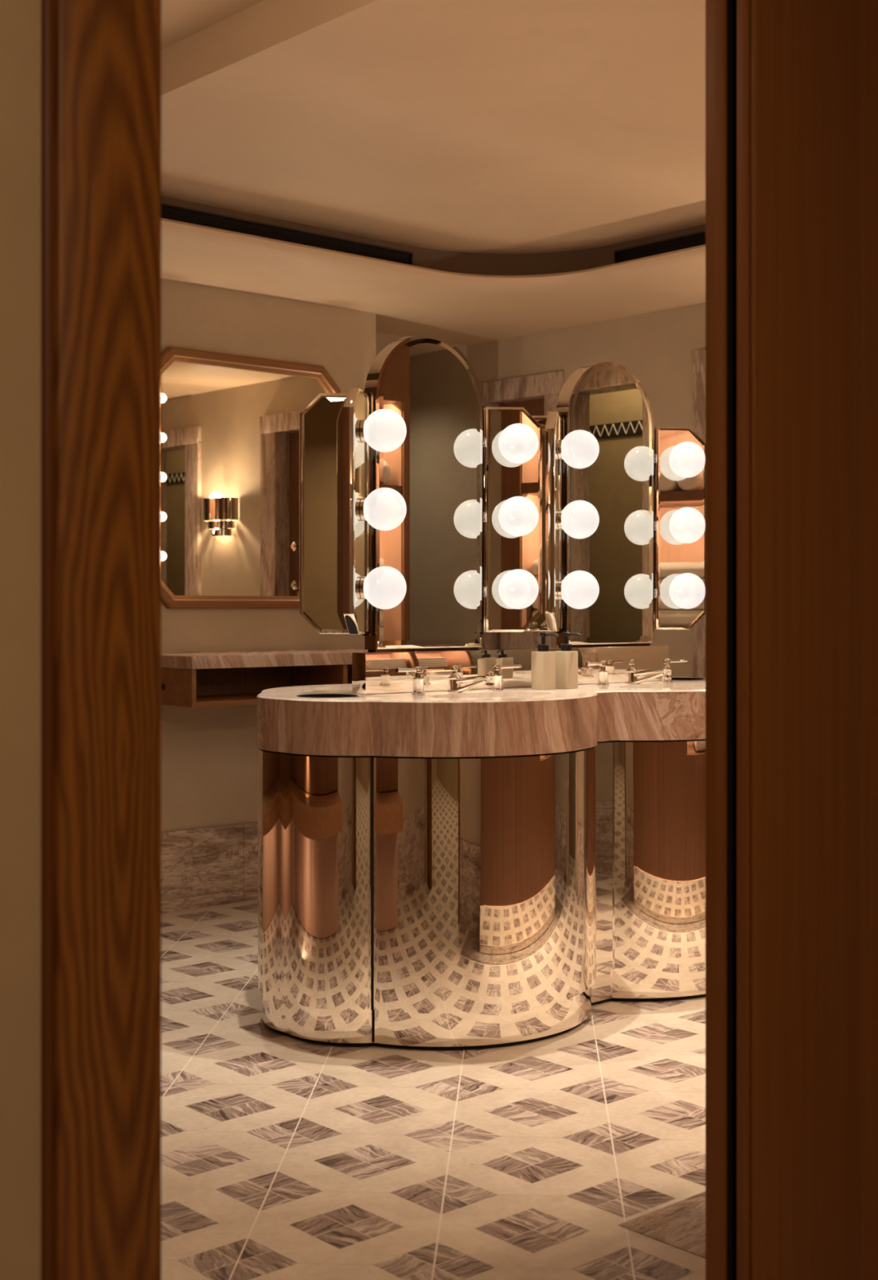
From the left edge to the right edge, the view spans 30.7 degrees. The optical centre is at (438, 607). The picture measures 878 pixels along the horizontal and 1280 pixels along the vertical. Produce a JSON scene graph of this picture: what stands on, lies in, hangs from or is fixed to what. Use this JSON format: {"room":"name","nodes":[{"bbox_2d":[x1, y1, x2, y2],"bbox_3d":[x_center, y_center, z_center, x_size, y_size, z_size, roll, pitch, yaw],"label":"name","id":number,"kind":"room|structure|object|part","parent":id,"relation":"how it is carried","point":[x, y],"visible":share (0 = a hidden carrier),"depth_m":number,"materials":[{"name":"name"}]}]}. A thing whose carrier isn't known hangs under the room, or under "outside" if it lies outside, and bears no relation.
{"room":"public restroom","nodes":[
{"label":"public restroom","id":0,"kind":"room"},
{"bbox_2d":[0,0,40,1279],"bbox_3d":[-1.270,-0.244,0.815,2.398,2.700,0.070,0,0,-42],"label":"wall","id":1,"kind":"structure","parent":0,"point":[20,20],"depth_m":1.54,"materials":[{"name":"paint"}]},
{"bbox_2d":[40,0,53,1279],"bbox_3d":[-0.405,-0.019,1.585,0.009,2.250,0.080,0,0,-42],"label":"trim","id":2,"kind":"structure","parent":1,"relation":"attached to","point":[46,6],"depth_m":1.56,"materials":[{"name":"brown wood"}]},
{"bbox_2d":[53,0,160,1279],"bbox_3d":[-0.355,-0.019,1.623,0.116,2.250,0.090,0,0,-42],"label":"trim","id":3,"kind":"structure","parent":1,"relation":"attached to","point":[107,53],"depth_m":1.58,"materials":[{"name":"brown wood"}]},
{"bbox_2d":[160,0,263,49],"bbox_3d":[-0.952,-1.509,3.143,1.780,0.080,3.110,0,0,-42],"label":"ceiling","id":4,"kind":"structure","parent":0,"point":[180,20],"depth_m":3.96,"materials":[{"name":"paint"}]},
{"bbox_2d":[160,279,375,831],"bbox_3d":[-1.718,-0.204,5.381,3.630,2.620,0.335,0,0,-42],"label":"wall","id":5,"kind":"structure","parent":0,"point":[209,755],"depth_m":6.00,"materials":[{"name":"paint"}]},
{"bbox_2d":[160,821,257,913],"bbox_3d":[-1.563,0.960,5.283,3.530,0.292,0.018,0,0,-42],"label":"baseboard","id":6,"kind":"structure","parent":5,"relation":"attached to","point":[213,865],"depth_m":5.91,"materials":[{"name":"stone"}]},
{"bbox_2d":[160,346,340,608],"bbox_3d":[-0.709,-0.469,6.021,0.872,0.949,0.058,0,0,-42],"label":"wall mirror","id":7,"kind":"object","parent":5,"relation":"attached to","point":[230,423],"visible":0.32,"depth_m":5.98,"materials":[{"name":"brown mirror"}]},
{"bbox_3d":[-0.996,-0.752,5.750,0.038,0.038,0.038,0,0,-42],"label":"bulb","id":8,"kind":"part","parent":7,"relation":"part of","materials":[{"name":"white glass"}]},
{"bbox_3d":[-0.996,-0.610,5.750,0.038,0.038,0.038,0,0,-42],"label":"bulb","id":9,"kind":"part","parent":7,"relation":"part of","materials":[{"name":"white glass"}]},
{"bbox_3d":[-0.996,-0.468,5.750,0.038,0.038,0.038,0,0,-42],"label":"bulb","id":10,"kind":"part","parent":7,"relation":"part of","materials":[{"name":"white glass"}]},
{"bbox_3d":[-0.996,-0.326,5.750,0.038,0.038,0.038,0,0,-42],"label":"bulb","id":11,"kind":"part","parent":7,"relation":"part of","materials":[{"name":"white glass"}]},
{"bbox_3d":[-0.996,-0.184,5.750,0.038,0.038,0.038,0,0,-42],"label":"bulb","id":12,"kind":"part","parent":7,"relation":"part of","materials":[{"name":"white glass"}]},
{"bbox_2d":[160,648,368,707],"bbox_3d":[-0.589,0.255,5.921,1.008,0.175,0.370,0,0,-42],"label":"shelf","id":13,"kind":"object","parent":5,"relation":"attached to","point":[195,679],"visible":0.49,"depth_m":5.85,"materials":[{"name":"wood"}]},
{"bbox_3d":[-0.956,0.277,5.598,0.018,0.131,0.360,0,0,-42],"label":"panel","id":14,"kind":"part","parent":13,"relation":"part of","materials":[{"name":"brown wood"}]},
{"bbox_3d":[-0.592,0.333,5.925,0.960,0.018,0.360,0,0,-42],"label":"panel","id":15,"kind":"part","parent":13,"relation":"part of","materials":[{"name":"brown wood"}]},
{"bbox_3d":[-0.589,0.189,5.921,1.008,0.044,0.370,0,0,-42],"label":"shelf","id":16,"kind":"part","parent":13,"relation":"part of","materials":[{"name":"stone"}]},
{"bbox_3d":[-0.706,0.268,6.051,0.960,0.113,0.020,0,0,-42],"label":"panel","id":17,"kind":"part","parent":13,"relation":"part of","materials":[{"name":"brown wood"}]},
{"bbox_2d":[375,332,466,358],"bbox_3d":[-1.484,-0.204,5.884,4.650,2.620,0.100,0,0,-42],"label":"wall","id":18,"kind":"structure","parent":0,"point":[382,340],"depth_m":6.94,"materials":[{"name":"paint"}]},
{"bbox_2d":[160,898,705,1279],"bbox_3d":[0.492,1.146,3.195,8.200,0.080,7.100,0,0,-42],"label":"floor","id":19,"kind":"structure","parent":0,"point":[283,1157],"depth_m":3.31,"materials":[{"name":"tile"}]},
{"bbox_2d":[257,644,705,1050],"bbox_3d":[0.243,0.614,4.679,1.743,0.985,0.965,0,0,-42],"label":"bathroom vanity","id":20,"kind":"object","parent":19,"relation":"on","point":[478,867],"visible":0.79,"depth_m":4.04,"materials":[{"name":"brown"}]},
{"bbox_2d":[299,334,542,652],"bbox_3d":[-0.039,-0.315,4.427,0.722,0.872,0.354,0,0,-42],"label":"vanity mirror","id":21,"kind":"object","parent":20,"relation":"on","point":[420,502],"visible":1,"depth_m":4.37,"materials":[{"name":"silver metal"}]},
{"bbox_3d":[-0.291,-0.250,4.278,0.149,0.628,0.030,0,0,-7],"label":"wing glass","id":22,"kind":"part","parent":21,"relation":"part of","materials":[{"name":"beige mirror"}]},
{"bbox_3d":[-0.214,-0.250,4.192,0.030,0.628,0.149,0,0,13],"label":"wing glass","id":23,"kind":"part","parent":21,"relation":"part of","materials":[{"name":"beige mirror"}]},
{"bbox_3d":[-0.191,-0.250,4.290,0.015,0.652,0.028,0,0,-42],"label":"hinge post","id":24,"kind":"part","parent":21,"relation":"part of","materials":[{"name":"brown metal"}]},
{"bbox_3d":[-0.141,-0.461,4.173,0.113,0.113,0.113,0,0,-42],"label":"lamp globe","id":25,"kind":"part","parent":21,"relation":"part of","materials":[{"name":"white glass"}]},
{"bbox_3d":[-0.141,-0.256,4.173,0.113,0.113,0.113,0,0,-42],"label":"lamp globe","id":26,"kind":"part","parent":21,"relation":"part of","materials":[{"name":"white glass"}]},
{"bbox_3d":[-0.141,-0.051,4.173,0.113,0.113,0.113,0,0,-42],"label":"lamp globe","id":27,"kind":"part","parent":21,"relation":"part of","materials":[{"name":"white glass"}]},
{"bbox_3d":[-0.039,-0.319,4.427,0.392,0.865,0.052,0,0,-42],"label":"arched frame","id":28,"kind":"part","parent":21,"relation":"part of","materials":[{"name":"silver metal"}]},
{"bbox_2d":[379,337,479,645],"bbox_3d":[-0.021,-0.319,4.407,0.370,0.843,0.001,0,0,-42],"label":"mirror glass","id":29,"kind":"object","parent":21,"relation":"attached to","point":[434,388],"depth_m":4.41,"materials":[{"name":"silver"}]},
{"bbox_3d":[0.113,-0.250,4.563,0.015,0.652,0.028,0,0,-42],"label":"hinge post","id":30,"kind":"part","parent":21,"relation":"part of","materials":[{"name":"brown metal"}]},
{"bbox_3d":[0.212,-0.250,4.575,0.149,0.628,0.030,0,0,-7],"label":"wing glass","id":31,"kind":"part","parent":21,"relation":"part of","materials":[{"name":"beige mirror"}]},
{"bbox_3d":[0.224,-0.461,4.500,0.113,0.113,0.113,0,0,-42],"label":"lamp globe","id":32,"kind":"part","parent":21,"relation":"part of","materials":[{"name":"white glass"}]},
{"bbox_3d":[0.224,-0.256,4.500,0.113,0.113,0.113,0,0,-42],"label":"lamp globe","id":33,"kind":"part","parent":21,"relation":"part of","materials":[{"name":"white glass"}]},
{"bbox_3d":[0.224,-0.051,4.500,0.113,0.113,0.113,0,0,-42],"label":"lamp globe","id":34,"kind":"part","parent":21,"relation":"part of","materials":[{"name":"white glass"}]},
{"bbox_2d":[257,676,705,702],"bbox_3d":[0.243,0.242,4.679,1.743,0.020,0.965,0,0,-42],"label":"island countertop","id":35,"kind":"structure","parent":20,"relation":"on","point":[288,693],"depth_m":4.37,"materials":[{"name":"stone"}]},
{"bbox_2d":[395,663,520,694],"bbox_3d":[0.086,0.195,4.309,0.455,0.078,0.172,0,0,-42],"label":"tap","id":36,"kind":"object","parent":35,"relation":"on","point":[495,680],"visible":1,"depth_m":4.31,"materials":[{"name":"silver metal"}]},
{"bbox_3d":[-0.082,0.166,4.219,0.011,0.013,0.083,0,0,41],"label":"lever","id":37,"kind":"part","parent":36,"relation":"part of","materials":[{"name":"silver metal"}]},
{"bbox_3d":[-0.055,0.194,4.250,0.038,0.076,0.038,0,0,-42],"label":"handle","id":38,"kind":"part","parent":36,"relation":"part of","materials":[{"name":"silver metal"}]},
{"bbox_3d":[0.043,0.195,4.358,0.042,0.075,0.042,0,0,-42],"label":"spout","id":39,"kind":"part","parent":36,"relation":"part of","materials":[{"name":"silver metal"}]},
{"bbox_3d":[0.096,0.202,4.299,0.027,0.064,0.145,0,0,-42],"label":"spout","id":40,"kind":"part","parent":36,"relation":"part of","materials":[{"name":"silver metal"}]},
{"bbox_3d":[0.161,0.194,4.443,0.038,0.076,0.038,0,0,-42],"label":"handle","id":41,"kind":"part","parent":36,"relation":"part of","materials":[{"name":"silver metal"}]},
{"bbox_3d":[0.195,0.166,4.467,0.083,0.013,0.011,0,0,-35],"label":"lever","id":42,"kind":"part","parent":36,"relation":"part of","materials":[{"name":"silver metal"}]},
{"bbox_2d":[531,632,558,689],"bbox_3d":[0.300,0.151,4.510,0.051,0.160,0.069,0,0,-42],"label":"soap dispenser","id":43,"kind":"object","parent":35,"relation":"on","point":[543,660],"visible":1,"depth_m":4.50,"materials":[{"name":"beige ceramic"}]},
{"bbox_2d":[531,651,555,689],"bbox_3d":[0.294,0.178,4.516,0.051,0.106,0.051,0,0,-42],"label":"bottle","id":44,"kind":"object","parent":43,"relation":"on","point":[543,663],"depth_m":4.50,"materials":[{"name":"beige ceramic"}]},
{"bbox_2d":[554,631,581,688],"bbox_3d":[0.369,0.151,4.558,0.051,0.160,0.069,0,0,-42],"label":"soap dispenser","id":45,"kind":"object","parent":35,"relation":"on","point":[566,659],"visible":0.95,"depth_m":4.55,"materials":[{"name":"beige ceramic"}]},
{"bbox_2d":[554,650,577,688],"bbox_3d":[0.363,0.178,4.564,0.051,0.106,0.051,0,0,-42],"label":"bottle","id":46,"kind":"object","parent":45,"relation":"on","point":[566,661],"depth_m":4.54,"materials":[{"name":"beige ceramic"}]},
{"bbox_2d":[584,657,687,685],"bbox_3d":[0.627,0.195,4.794,0.455,0.078,0.172,0,0,-42],"label":"tap","id":47,"kind":"object","parent":35,"relation":"on","point":[632,673],"visible":1,"depth_m":4.79,"materials":[{"name":"silver metal"}]},
{"bbox_3d":[0.458,0.167,4.704,0.011,0.013,0.083,0,0,41],"label":"lever","id":48,"kind":"part","parent":47,"relation":"part of","materials":[{"name":"silver metal"}]},
{"bbox_3d":[0.485,0.195,4.735,0.038,0.076,0.038,0,0,-42],"label":"handle","id":49,"kind":"part","parent":47,"relation":"part of","materials":[{"name":"silver metal"}]},
{"bbox_3d":[0.583,0.195,4.843,0.042,0.075,0.042,0,0,-42],"label":"spout","id":50,"kind":"part","parent":47,"relation":"part of","materials":[{"name":"silver metal"}]},
{"bbox_3d":[0.636,0.202,4.784,0.027,0.064,0.145,0,0,-42],"label":"spout","id":51,"kind":"part","parent":47,"relation":"part of","materials":[{"name":"silver metal"}]},
{"bbox_3d":[0.701,0.195,4.928,0.038,0.076,0.038,0,0,-42],"label":"handle","id":52,"kind":"part","parent":47,"relation":"part of","materials":[{"name":"silver metal"}]},
{"bbox_3d":[0.735,0.167,4.952,0.083,0.013,0.011,0,0,-35],"label":"lever","id":53,"kind":"part","parent":47,"relation":"part of","materials":[{"name":"silver metal"}]},
{"bbox_2d":[524,361,705,647],"bbox_3d":[0.512,-0.315,4.921,0.722,0.872,0.354,0,0,-42],"label":"vanity mirror","id":54,"kind":"object","parent":20,"relation":"on","point":[624,495],"visible":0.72,"depth_m":4.92,"materials":[{"name":"silver metal"}]},
{"bbox_3d":[0.261,-0.250,4.773,0.149,0.628,0.030,0,0,-7],"label":"wing glass","id":55,"kind":"part","parent":54,"relation":"part of","materials":[{"name":"beige mirror"}]},
{"bbox_3d":[0.337,-0.250,4.687,0.030,0.628,0.149,0,0,13],"label":"wing glass","id":56,"kind":"part","parent":54,"relation":"part of","materials":[{"name":"beige mirror"}]},
{"bbox_3d":[0.360,-0.250,4.785,0.015,0.652,0.028,0,0,-42],"label":"hinge post","id":57,"kind":"part","parent":54,"relation":"part of","materials":[{"name":"brown metal"}]},
{"bbox_3d":[0.411,-0.461,4.668,0.113,0.113,0.113,0,0,-42],"label":"lamp globe","id":58,"kind":"part","parent":54,"relation":"part of","materials":[{"name":"white glass"}]},
{"bbox_3d":[0.411,-0.256,4.668,0.113,0.113,0.113,0,0,-42],"label":"lamp globe","id":59,"kind":"part","parent":54,"relation":"part of","materials":[{"name":"white glass"}]},
{"bbox_3d":[0.411,-0.051,4.668,0.113,0.113,0.113,0,0,-42],"label":"lamp globe","id":60,"kind":"part","parent":54,"relation":"part of","materials":[{"name":"white glass"}]},
{"bbox_3d":[0.512,-0.319,4.921,0.392,0.865,0.052,0,0,-42],"label":"arched frame","id":61,"kind":"part","parent":54,"relation":"part of","materials":[{"name":"silver metal"}]},
{"bbox_2d":[569,365,651,641],"bbox_3d":[0.530,-0.319,4.901,0.370,0.843,0.001,0,0,-42],"label":"mirror glass","id":62,"kind":"object","parent":54,"relation":"attached to","point":[609,403],"depth_m":4.91,"materials":[{"name":"silver"}]},
{"bbox_3d":[0.664,-0.250,5.058,0.015,0.652,0.028,0,0,-42],"label":"hinge post","id":63,"kind":"part","parent":54,"relation":"part of","materials":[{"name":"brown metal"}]},
{"bbox_3d":[0.764,-0.250,5.070,0.149,0.628,0.030,0,0,-7],"label":"wing glass","id":64,"kind":"part","parent":54,"relation":"part of","materials":[{"name":"beige mirror"}]},
{"bbox_3d":[0.775,-0.461,4.995,0.113,0.113,0.113,0,0,-42],"label":"lamp globe","id":65,"kind":"part","parent":54,"relation":"part of","materials":[{"name":"white glass"}]},
{"bbox_3d":[0.775,-0.256,4.995,0.113,0.113,0.113,0,0,-42],"label":"lamp globe","id":66,"kind":"part","parent":54,"relation":"part of","materials":[{"name":"white glass"}]},
{"bbox_3d":[0.775,-0.051,4.995,0.113,0.113,0.113,0,0,-42],"label":"lamp globe","id":67,"kind":"part","parent":54,"relation":"part of","materials":[{"name":"white glass"}]},
{"bbox_2d":[618,1191,705,1258],"bbox_3d":[1.327,1.105,3.478,2.320,0.002,0.425,0,0,-42],"label":"tile","id":68,"kind":"structure","parent":19,"relation":"on","point":[681,1224],"depth_m":2.86,"materials":[{"name":"stone"}]},
{"bbox_2d":[160,0,705,253],"bbox_3d":[0.897,-1.439,4.050,2.205,0.180,4.230,0,0,-42],"label":"ceiling","id":69,"kind":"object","parent":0,"point":[486,126],"visible":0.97,"depth_m":4.43,"materials":[{"name":"paint"}]},
{"bbox_2d":[160,217,705,345],"bbox_3d":[0.211,-1.214,4.032,4.500,0.052,5.120,0,0,-42],"label":"ceiling","id":70,"kind":"structure","parent":0,"point":[407,300],"depth_m":5.93,"materials":[{"name":"paint"}]},
{"bbox_2d":[160,195,705,275],"bbox_3d":[0.403,-1.369,4.779,5.708,0.281,2.616,0,0,6],"label":"ceiling reveal","id":71,"kind":"structure","parent":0,"point":[533,264],"depth_m":6.02,"materials":[{"name":"paint"}]},
{"bbox_2d":[160,203,412,265],"bbox_3d":[-0.848,-1.286,5.291,2.005,0.070,0.012,0,0,-42],"label":"ceiling vent","id":72,"kind":"object","parent":71,"relation":"in","point":[167,211],"visible":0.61,"depth_m":5.56,"materials":[{"name":"black plastic"}]},
{"bbox_2d":[613,231,705,263],"bbox_3d":[1.381,-1.286,5.122,0.012,0.070,2.180,0,0,-42],"label":"ceiling vent","id":73,"kind":"object","parent":71,"relation":"in","point":[695,239],"visible":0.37,"depth_m":5.77,"materials":[{"name":"black plastic"}]},
{"bbox_3d":[1.381,-1.298,5.122,0.005,0.004,2.168,0,0,-42],"label":"blade","id":74,"kind":"part","parent":73,"relation":"part of","materials":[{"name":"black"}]},
{"bbox_3d":[1.381,-1.274,5.122,0.005,0.004,2.168,0,0,-42],"label":"blade","id":75,"kind":"part","parent":73,"relation":"part of","materials":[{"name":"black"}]},
{"bbox_2d":[466,302,705,677],"bbox_3d":[1.849,-0.204,5.434,0.120,2.620,5.020,0,0,-42],"label":"wall","id":76,"kind":"structure","parent":0,"point":[657,348],"depth_m":6.49,"materials":[{"name":"paint"}]},
{"bbox_2d":[478,371,563,648],"bbox_3d":[0.377,0.051,7.062,0.156,2.110,0.580,0,0,-42],"label":"trim","id":77,"kind":"structure","parent":76,"relation":"attached to","point":[547,387],"depth_m":6.97,"materials":[{"name":"wood"}]},
{"bbox_2d":[497,399,543,648],"bbox_3d":[0.408,0.091,7.084,0.040,2.030,0.400,0,0,-42],"label":"door","id":78,"kind":"structure","parent":76,"relation":"in","point":[534,407],"depth_m":7.06,"materials":[{"name":"brown wood"}]},
{"bbox_2d":[499,631,543,648],"bbox_3d":[0.399,0.591,7.035,0.040,1.030,0.340,0,0,-42],"label":"trim","id":79,"kind":"structure","parent":76,"relation":"attached to","point":[526,639],"depth_m":7.05,"materials":[{"name":"stone"}]},
{"bbox_2d":[692,349,705,677],"bbox_3d":[1.365,0.051,5.961,0.156,2.110,0.950,0,0,-42],"label":"trim","id":80,"kind":"structure","parent":76,"relation":"attached to","point":[698,356],"depth_m":6.24,"materials":[{"name":"wood"}]},
{"bbox_3d":[0.641,-0.194,2.557,0.546,2.600,0.030,0,0,-42],"label":"wall","id":81,"kind":"structure","parent":0,"visible":0},
{"bbox_2d":[705,0,726,1279],"bbox_3d":[0.422,-0.019,2.356,0.050,2.250,0.037,0,0,-42],"label":"trim","id":82,"kind":"structure","parent":81,"relation":"attached to","point":[715,10],"depth_m":2.34,"materials":[{"name":"brown wood"}]},
{"bbox_2d":[726,0,736,1279],"bbox_3d":[0.436,0.006,2.343,0.046,2.200,0.001,0,0,-42],"label":"trim","id":83,"kind":"structure","parent":81,"relation":"attached to","point":[731,4],"depth_m":2.33,"materials":[{"name":"black"}]},
{"bbox_3d":[0.130,-1.344,2.071,1.364,0.500,0.070,0,0,-42],"label":"wall","id":84,"kind":"structure","parent":0,"visible":0},
{"bbox_2d":[736,0,750,1279],"bbox_3d":[0.455,-0.019,2.319,0.050,2.250,0.021,0,0,-42],"label":"trim","id":85,"kind":"structure","parent":84,"relation":"attached to","point":[743,6],"depth_m":2.30,"materials":[{"name":"brown wood"}]},
{"bbox_2d":[750,0,859,1279],"bbox_3d":[0.548,-0.019,2.379,0.263,2.250,0.010,0,0,-42],"label":"trim","id":86,"kind":"structure","parent":84,"relation":"attached to","point":[805,54],"depth_m":2.36,"materials":[{"name":"brown wood"}]},
{"bbox_2d":[859,0,877,1279],"bbox_3d":[0.734,-0.019,2.574,0.270,2.250,0.015,0,0,-42],"label":"trim","id":87,"kind":"structure","parent":84,"relation":"attached to","point":[868,8],"depth_m":2.51,"materials":[{"name":"brown wood"}]}
]}

